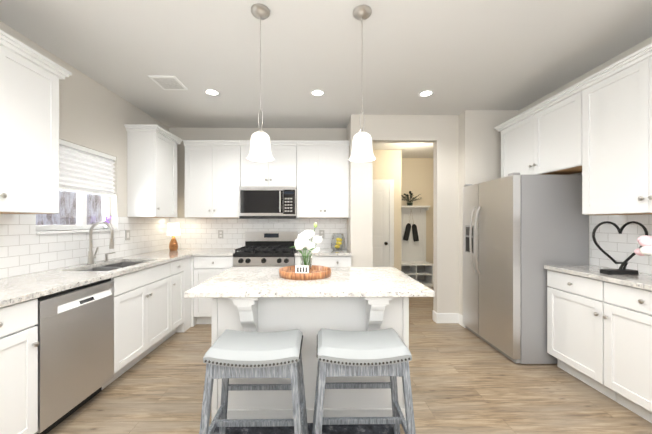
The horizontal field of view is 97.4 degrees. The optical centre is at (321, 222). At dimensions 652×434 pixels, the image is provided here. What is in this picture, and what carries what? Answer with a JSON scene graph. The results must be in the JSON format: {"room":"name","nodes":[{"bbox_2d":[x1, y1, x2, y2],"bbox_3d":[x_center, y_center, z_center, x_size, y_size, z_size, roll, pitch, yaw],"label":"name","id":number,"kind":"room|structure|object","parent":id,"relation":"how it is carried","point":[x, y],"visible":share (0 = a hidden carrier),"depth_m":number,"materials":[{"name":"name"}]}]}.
{"room":"kitchen","nodes":[
{"label":"kitchen","id":0,"kind":"room"},
{"bbox_2d":[0,21,168,278],"bbox_3d":[-2.284,-0.040,1.596,0.140,2.700,5.450,0,0,-1],"label":"wall","id":1,"kind":"structure","parent":0,"point":[95,115],"depth_m":2.85,"materials":[{"name":"white paint"}]},
{"bbox_2d":[0,33,63,213],"bbox_3d":[-2.050,-0.572,1.622,0.322,1.025,0.894,0,0,-1],"label":"upper cabinet","id":2,"kind":"object","parent":1,"relation":"attached to","point":[29,129],"depth_m":1.85,"materials":[{"name":"white wood"}]},
{"bbox_2d":[36,189,118,233],"bbox_3d":[-2.275,-0.307,2.674,0.153,0.805,0.903,0,0,-1],"label":"window","id":3,"kind":"structure","parent":1,"relation":"in","point":[81,226],"depth_m":2.75,"materials":[{"name":"white"}]},
{"bbox_2d":[104,216,111,228],"bbox_3d":[-2.255,0.004,3.022,0.068,0.139,0.056,0,0,-1],"label":"flower","id":4,"kind":"object","parent":3,"relation":"on","point":[107,221],"visible":0.75,"depth_m":3.02,"materials":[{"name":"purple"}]},
{"bbox_2d":[0,214,168,278],"bbox_3d":[-2.219,0.165,2.247,0.005,0.448,3.950,0,0,-1],"label":"backsplash","id":5,"kind":"structure","parent":1,"relation":"attached to","point":[25,248],"depth_m":2.46,"materials":[{"name":"tile"}]},
{"bbox_2d":[125,230,129,239],"bbox_3d":[-2.226,0.150,3.292,0.007,0.118,0.075,0,0,-1],"label":"outlet","id":6,"kind":"object","parent":5,"relation":"attached to","point":[127,234],"visible":1,"depth_m":3.28,"materials":[{"name":"white plastic"}]},
{"bbox_2d":[59,139,115,195],"bbox_3d":[-2.256,-0.496,2.674,0.047,0.425,0.897,0,0,-1],"label":"window blind","id":7,"kind":"object","parent":1,"relation":"attached to","point":[85,169],"visible":0.56,"depth_m":2.73,"materials":[{"name":"white plastic"}]},
{"bbox_2d":[124,125,179,216],"bbox_3d":[-2.074,-0.573,3.571,0.322,1.025,0.556,0,0,-1],"label":"upper cabinet","id":8,"kind":"object","parent":1,"relation":"attached to","point":[151,152],"depth_m":3.30,"materials":[{"name":"white wood"}]},
{"bbox_2d":[169,128,346,248],"bbox_3d":[-0.937,-0.041,4.288,2.620,2.700,0.100,0,0,-1],"label":"wall","id":9,"kind":"structure","parent":0,"point":[272,133],"depth_m":4.23,"materials":[{"name":"white paint"}]},
{"bbox_2d":[169,218,346,247],"bbox_3d":[-0.934,0.165,4.236,2.615,0.448,0.005,0,0,-1],"label":"backsplash","id":10,"kind":"structure","parent":9,"relation":"attached to","point":[198,232],"depth_m":4.23,"materials":[{"name":"tile"}]},
{"bbox_2d":[218,230,222,237],"bbox_3d":[-1.486,0.180,4.223,0.075,0.118,0.007,0,0,-1],"label":"electrical outlet","id":11,"kind":"object","parent":10,"relation":"attached to","point":[220,233],"visible":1,"depth_m":4.22,"materials":[{"name":"white plastic"}]},
{"bbox_2d":[319,230,323,237],"bbox_3d":[0.004,0.179,4.241,0.075,0.118,0.007,0,0,-1],"label":"electrical outlet","id":12,"kind":"object","parent":10,"relation":"attached to","point":[321,233],"visible":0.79,"depth_m":4.24,"materials":[{"name":"white plastic"}]},
{"bbox_2d":[183,140,348,217],"bbox_3d":[-0.747,-0.582,4.052,2.243,1.046,0.370,0,0,-1],"label":"upper cabinet","id":13,"kind":"object","parent":9,"relation":"attached to","point":[219,173],"visible":0.9,"depth_m":3.92,"materials":[{"name":"white painted wood"},{"name":"satin nickel"}]},
{"bbox_2d":[239,187,297,218],"bbox_3d":[-0.726,-0.262,4.017,0.759,0.429,0.439,0,0,-1],"label":"over-the-range microwave","id":14,"kind":"object","parent":13,"relation":"attached to","point":[267,202],"visible":1,"depth_m":3.85,"materials":[{"name":"grey metal"}]},
{"bbox_2d":[0,0,651,157],"bbox_3d":[0.243,-1.420,2.702,5.700,0.060,7.800,0,0,-1],"label":"ceiling","id":15,"kind":"structure","parent":0,"point":[457,57],"depth_m":2.33,"materials":[{"name":"white paint"}]},
{"bbox_2d":[148,75,187,89],"bbox_3d":[-1.519,-1.383,2.855,0.250,0.013,0.280,0,0,-1],"label":"ceiling vent","id":16,"kind":"object","parent":15,"relation":"in","point":[168,82],"visible":0.98,"depth_m":2.83,"materials":[{"name":"white metal"}]},
{"bbox_2d":[204,89,219,95],"bbox_3d":[-1.172,-1.386,3.065,0.164,0.008,0.164,0,0,-1],"label":"recessed light","id":17,"kind":"object","parent":15,"relation":"in","point":[212,92],"visible":1,"depth_m":3.07,"materials":[{"name":"white"}]},
{"bbox_2d":[246,4,273,161],"bbox_3d":[-0.402,-0.901,1.884,0.182,0.976,0.182,0,0,-1],"label":"pendant light","id":18,"kind":"object","parent":15,"relation":"hanging from","point":[260,148],"visible":1,"depth_m":1.85,"materials":[{"name":"white glass"}]},
{"bbox_2d":[310,89,324,96],"bbox_3d":[-0.042,-1.386,3.079,0.164,0.008,0.164,0,0,-1],"label":"recessed light","id":19,"kind":"object","parent":15,"relation":"in","point":[317,92],"visible":1,"depth_m":3.07,"materials":[{"name":"white"}]},
{"bbox_2d":[348,5,375,161],"bbox_3d":[0.268,-0.901,1.892,0.182,0.976,0.182,0,0,-1],"label":"pendant light","id":20,"kind":"object","parent":15,"relation":"hanging from","point":[362,149],"visible":1,"depth_m":1.85,"materials":[{"name":"white glass"}]},
{"bbox_2d":[418,90,433,96],"bbox_3d":[1.128,-1.386,3.093,0.164,0.008,0.164,0,0,-1],"label":"recessed light","id":21,"kind":"object","parent":15,"relation":"in","point":[425,93],"visible":1,"depth_m":3.09,"materials":[{"name":"white"}]},
{"bbox_2d":[47,287,651,433],"bbox_3d":[0.243,1.340,2.703,5.700,0.060,7.800,0,0,-1],"label":"floor","id":22,"kind":"structure","parent":0,"point":[464,380],"depth_m":2.16,"materials":[{"name":"brown wood"}]},
{"bbox_2d":[0,299,39,433],"bbox_3d":[-1.907,0.868,1.372,0.602,0.884,0.503,0,0,-1],"label":"base cabinet","id":23,"kind":"object","parent":22,"relation":"on","point":[19,343],"depth_m":1.53,"materials":[{"name":"white wood"}]},
{"bbox_2d":[34,278,113,433],"bbox_3d":[-1.903,0.870,1.927,0.589,0.881,0.591,0,0,-1],"label":"dishwasher","id":24,"kind":"object","parent":22,"relation":"on","point":[75,349],"visible":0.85,"depth_m":1.86,"materials":[{"name":"grey metal"}]},
{"bbox_2d":[111,258,183,347],"bbox_3d":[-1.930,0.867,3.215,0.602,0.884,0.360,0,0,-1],"label":"base cabinet","id":25,"kind":"object","parent":22,"relation":"on","point":[152,308],"depth_m":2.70,"materials":[{"name":"white wood"}]},
{"bbox_2d":[184,256,190,331],"bbox_3d":[-1.937,0.867,3.779,0.602,0.884,0.888,0,0,-1],"label":"base cabinet","id":26,"kind":"object","parent":22,"relation":"on","point":[187,261],"depth_m":3.49,"materials":[{"name":"white wood"}]},
{"bbox_2d":[0,249,199,307],"bbox_3d":[-1.906,0.502,2.308,0.621,0.224,3.824,0,0,-1],"label":"countertop","id":27,"kind":"structure","parent":26,"relation":"on","point":[19,288],"depth_m":2.09,"materials":[{"name":"white stone"}]},
{"bbox_2d":[87,221,115,263],"bbox_3d":[-2.052,0.191,2.755,0.242,0.396,0.252,0,0,-1],"label":"faucet","id":28,"kind":"object","parent":27,"relation":"on","point":[91,256],"visible":1,"depth_m":2.65,"materials":[{"name":"grey metal"}]},
{"bbox_2d":[167,223,179,250],"bbox_3d":[-2.043,0.201,3.954,0.170,0.375,0.170,0,0,-1],"label":"table lamp","id":29,"kind":"object","parent":27,"relation":"on","point":[173,230],"visible":1,"depth_m":3.90,"materials":[{"name":"orange metal"}]},
{"bbox_2d":[191,256,233,326],"bbox_3d":[-1.373,0.867,3.906,0.524,0.884,0.647,0,0,-1],"label":"base cabinet","id":30,"kind":"object","parent":22,"relation":"on","point":[204,268],"depth_m":3.58,"materials":[{"name":"white wood"}]},
{"bbox_2d":[192,248,238,255],"bbox_3d":[-1.357,0.407,3.890,0.497,0.034,0.674,0,0,-1],"label":"countertop","id":31,"kind":"structure","parent":30,"relation":"on","point":[203,252],"depth_m":3.67,"materials":[{"name":"white stone"}]},
{"bbox_2d":[233,231,297,266],"bbox_3d":[-0.724,0.715,3.878,0.761,1.160,0.717,0,0,-1],"label":"range","id":32,"kind":"object","parent":22,"relation":"on","point":[266,249],"visible":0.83,"depth_m":3.69,"materials":[{"name":"silver metal"}]},
{"bbox_2d":[213,423,393,433],"bbox_3d":[-0.102,1.307,1.519,1.180,0.006,0.682,0,0,-1],"label":"floor mat","id":33,"kind":"object","parent":22,"relation":"on","point":[362,429],"depth_m":1.80,"materials":[{"name":"grey fabric"}]},
{"bbox_2d":[199,329,307,433],"bbox_3d":[-0.349,0.968,1.570,0.540,0.672,0.389,0,0,-1],"label":"stool","id":34,"kind":"object","parent":33,"relation":"on","point":[235,354],"visible":1,"depth_m":1.44,"materials":[{"name":"grey leather"}]},
{"bbox_2d":[312,328,415,433],"bbox_3d":[0.214,0.968,1.587,0.540,0.672,0.389,0,0,-1],"label":"stool","id":35,"kind":"object","parent":33,"relation":"on","point":[381,352],"visible":1,"depth_m":1.46,"materials":[{"name":"grey leather"}]},
{"bbox_2d":[212,297,408,422],"bbox_3d":[-0.074,0.868,2.074,1.286,0.885,0.801,0,0,-1],"label":"kitchen island","id":36,"kind":"object","parent":22,"relation":"on","point":[309,318],"visible":0.4,"depth_m":1.87,"materials":[{"name":"white wood"}]},
{"bbox_2d":[184,267,434,297],"bbox_3d":[-0.069,0.407,2.055,1.410,0.034,0.888,0,0,-1],"label":"island countertop","id":37,"kind":"structure","parent":36,"relation":"on","point":[246,282],"depth_m":1.76,"materials":[{"name":"white stone"}]},
{"bbox_2d":[279,265,330,279],"bbox_3d":[-0.120,0.366,2.108,0.384,0.045,0.384,0,0,-1],"label":"wood tray","id":38,"kind":"object","parent":37,"relation":"on","point":[316,273],"visible":0.88,"depth_m":1.98,"materials":[{"name":"brown wood"}]},
{"bbox_2d":[295,266,308,272],"bbox_3d":[-0.139,0.343,2.051,0.096,0.064,0.025,0,0,-1],"label":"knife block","id":39,"kind":"object","parent":38,"relation":"on","point":[301,269],"visible":0.94,"depth_m":2.04,"materials":[{"name":"white ceramic"}]},
{"bbox_2d":[290,223,321,272],"bbox_3d":[-0.118,0.189,2.149,0.247,0.370,0.186,0,0,-1],"label":"flower arrangement","id":40,"kind":"object","parent":38,"relation":"on","point":[300,243],"visible":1,"depth_m":2.10,"materials":[{"name":"white plant"}]},
{"bbox_2d":[295,256,350,266],"bbox_3d":[0.018,0.867,3.923,0.713,0.884,0.647,0,0,-1],"label":"base cabinet","id":41,"kind":"object","parent":22,"relation":"on","point":[328,261],"depth_m":3.60,"materials":[{"name":"white wood"}]},
{"bbox_2d":[295,248,351,255],"bbox_3d":[0.017,0.407,3.912,0.715,0.034,0.664,0,0,-1],"label":"countertop","id":42,"kind":"structure","parent":41,"relation":"on","point":[323,251],"depth_m":3.63,"materials":[{"name":"white stone"}]},
{"bbox_2d":[330,233,344,250],"bbox_3d":[0.227,0.271,3.982,0.210,0.235,0.210,0,0,-1],"label":"lemon jar","id":43,"kind":"object","parent":42,"relation":"on","point":[337,247],"visible":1,"depth_m":3.94,"materials":[{"name":"clear glass"}]},
{"bbox_2d":[401,191,432,286],"bbox_3d":[1.922,0.317,6.025,0.720,1.984,0.464,0,0,-1],"label":"hall tree","id":44,"kind":"object","parent":22,"relation":"on","point":[415,265],"visible":0.77,"depth_m":6.19,"materials":[{"name":"white painted wood"}]},
{"bbox_2d":[463,173,588,363],"bbox_3d":[2.062,0.421,3.085,0.773,1.753,0.920,0,0,-1],"label":"refrigerator","id":45,"kind":"object","parent":22,"relation":"on","point":[520,231],"visible":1,"depth_m":2.63,"materials":[{"name":"grey metal"}]},
{"bbox_2d":[547,270,651,422],"bbox_3d":[2.260,0.867,2.052,0.417,0.884,1.100,0,0,-1],"label":"base cabinet","id":46,"kind":"object","parent":22,"relation":"on","point":[599,335],"visible":1,"depth_m":2.06,"materials":[{"name":"white wood"}]},
{"bbox_2d":[544,265,651,290],"bbox_3d":[2.252,0.407,1.542,0.439,0.034,2.130,0,0,-1],"label":"countertop","id":47,"kind":"structure","parent":46,"relation":"on","point":[642,280],"depth_m":2.11,"materials":[{"name":"white stone"}]},
{"bbox_2d":[592,221,647,274],"bbox_3d":[2.248,0.191,2.157,0.422,0.396,0.070,0,0,-1],"label":"decor","id":48,"kind":"object","parent":47,"relation":"on","point":[621,270],"visible":0.88,"depth_m":2.15,"materials":[{"name":"black metal"}]},
{"bbox_2d":[634,235,651,255],"bbox_3d":[2.124,0.238,1.829,0.190,0.302,0.211,0,0,-1],"label":"flowers","id":49,"kind":"object","parent":47,"relation":"on","point":[645,242],"visible":1,"depth_m":1.81,"materials":[{"name":"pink plant"}]},
{"bbox_2d":[373,150,432,270],"bbox_3d":[1.699,-0.041,5.081,2.430,2.700,2.480,0,0,-1],"label":"wall","id":50,"kind":"structure","parent":0,"point":[414,176],"depth_m":6.22,"materials":[{"name":"beige paint"}]},
{"bbox_2d":[373,180,393,266],"bbox_3d":[0.941,0.247,5.468,0.895,2.125,0.086,0,0,-1],"label":"hall door","id":51,"kind":"structure","parent":50,"relation":"in","point":[383,223],"depth_m":5.50,"materials":[{"name":"white wood"}]},
{"bbox_2d":[347,110,518,315],"bbox_3d":[1.455,-0.041,4.535,2.170,2.700,1.965,0,0,-1],"label":"wall","id":52,"kind":"structure","parent":0,"point":[466,146],"depth_m":3.71,"materials":[{"name":"white paint"}]},
{"bbox_2d":[434,311,460,323],"bbox_3d":[1.640,1.245,3.725,0.308,0.130,0.043,0,0,-1],"label":"baseboard","id":53,"kind":"structure","parent":52,"relation":"attached to","point":[447,317],"depth_m":3.71,"materials":[{"name":"white wood"}]},
{"bbox_2d":[519,36,651,273],"bbox_3d":[2.531,-0.040,1.246,0.100,2.700,4.630,0,0,-1],"label":"wall","id":54,"kind":"structure","parent":0,"point":[637,47],"depth_m":2.61,"materials":[{"name":"white paint"}]},
{"bbox_2d":[498,83,581,177],"bbox_3d":[2.297,-0.795,2.885,0.322,0.650,1.045,0,0,-1],"label":"upper cabinet","id":55,"kind":"object","parent":54,"relation":"attached to","point":[546,140],"depth_m":2.73,"materials":[{"name":"white wood"}]},
{"bbox_2d":[570,47,651,214],"bbox_3d":[2.309,-0.590,1.884,0.322,1.060,1.080,0,0,-1],"label":"upper cabinet","id":56,"kind":"object","parent":54,"relation":"attached to","point":[595,129],"depth_m":2.07,"materials":[{"name":"white wood"}]},
{"bbox_2d":[589,214,651,273],"bbox_3d":[2.476,0.165,1.480,0.005,0.448,2.300,0,0,-1],"label":"backsplash","id":57,"kind":"structure","parent":54,"relation":"attached to","point":[615,245],"depth_m":2.37,"materials":[{"name":"tile"}]},
{"label":"outside","id":58,"kind":"structure","parent":0,"visible":0},
{"bbox_2d":[36,190,101,224],"bbox_3d":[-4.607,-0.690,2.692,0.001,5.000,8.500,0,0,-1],"label":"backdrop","id":59,"kind":"structure","parent":58,"point":[41,219],"depth_m":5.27,"materials":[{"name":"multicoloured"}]}
]}

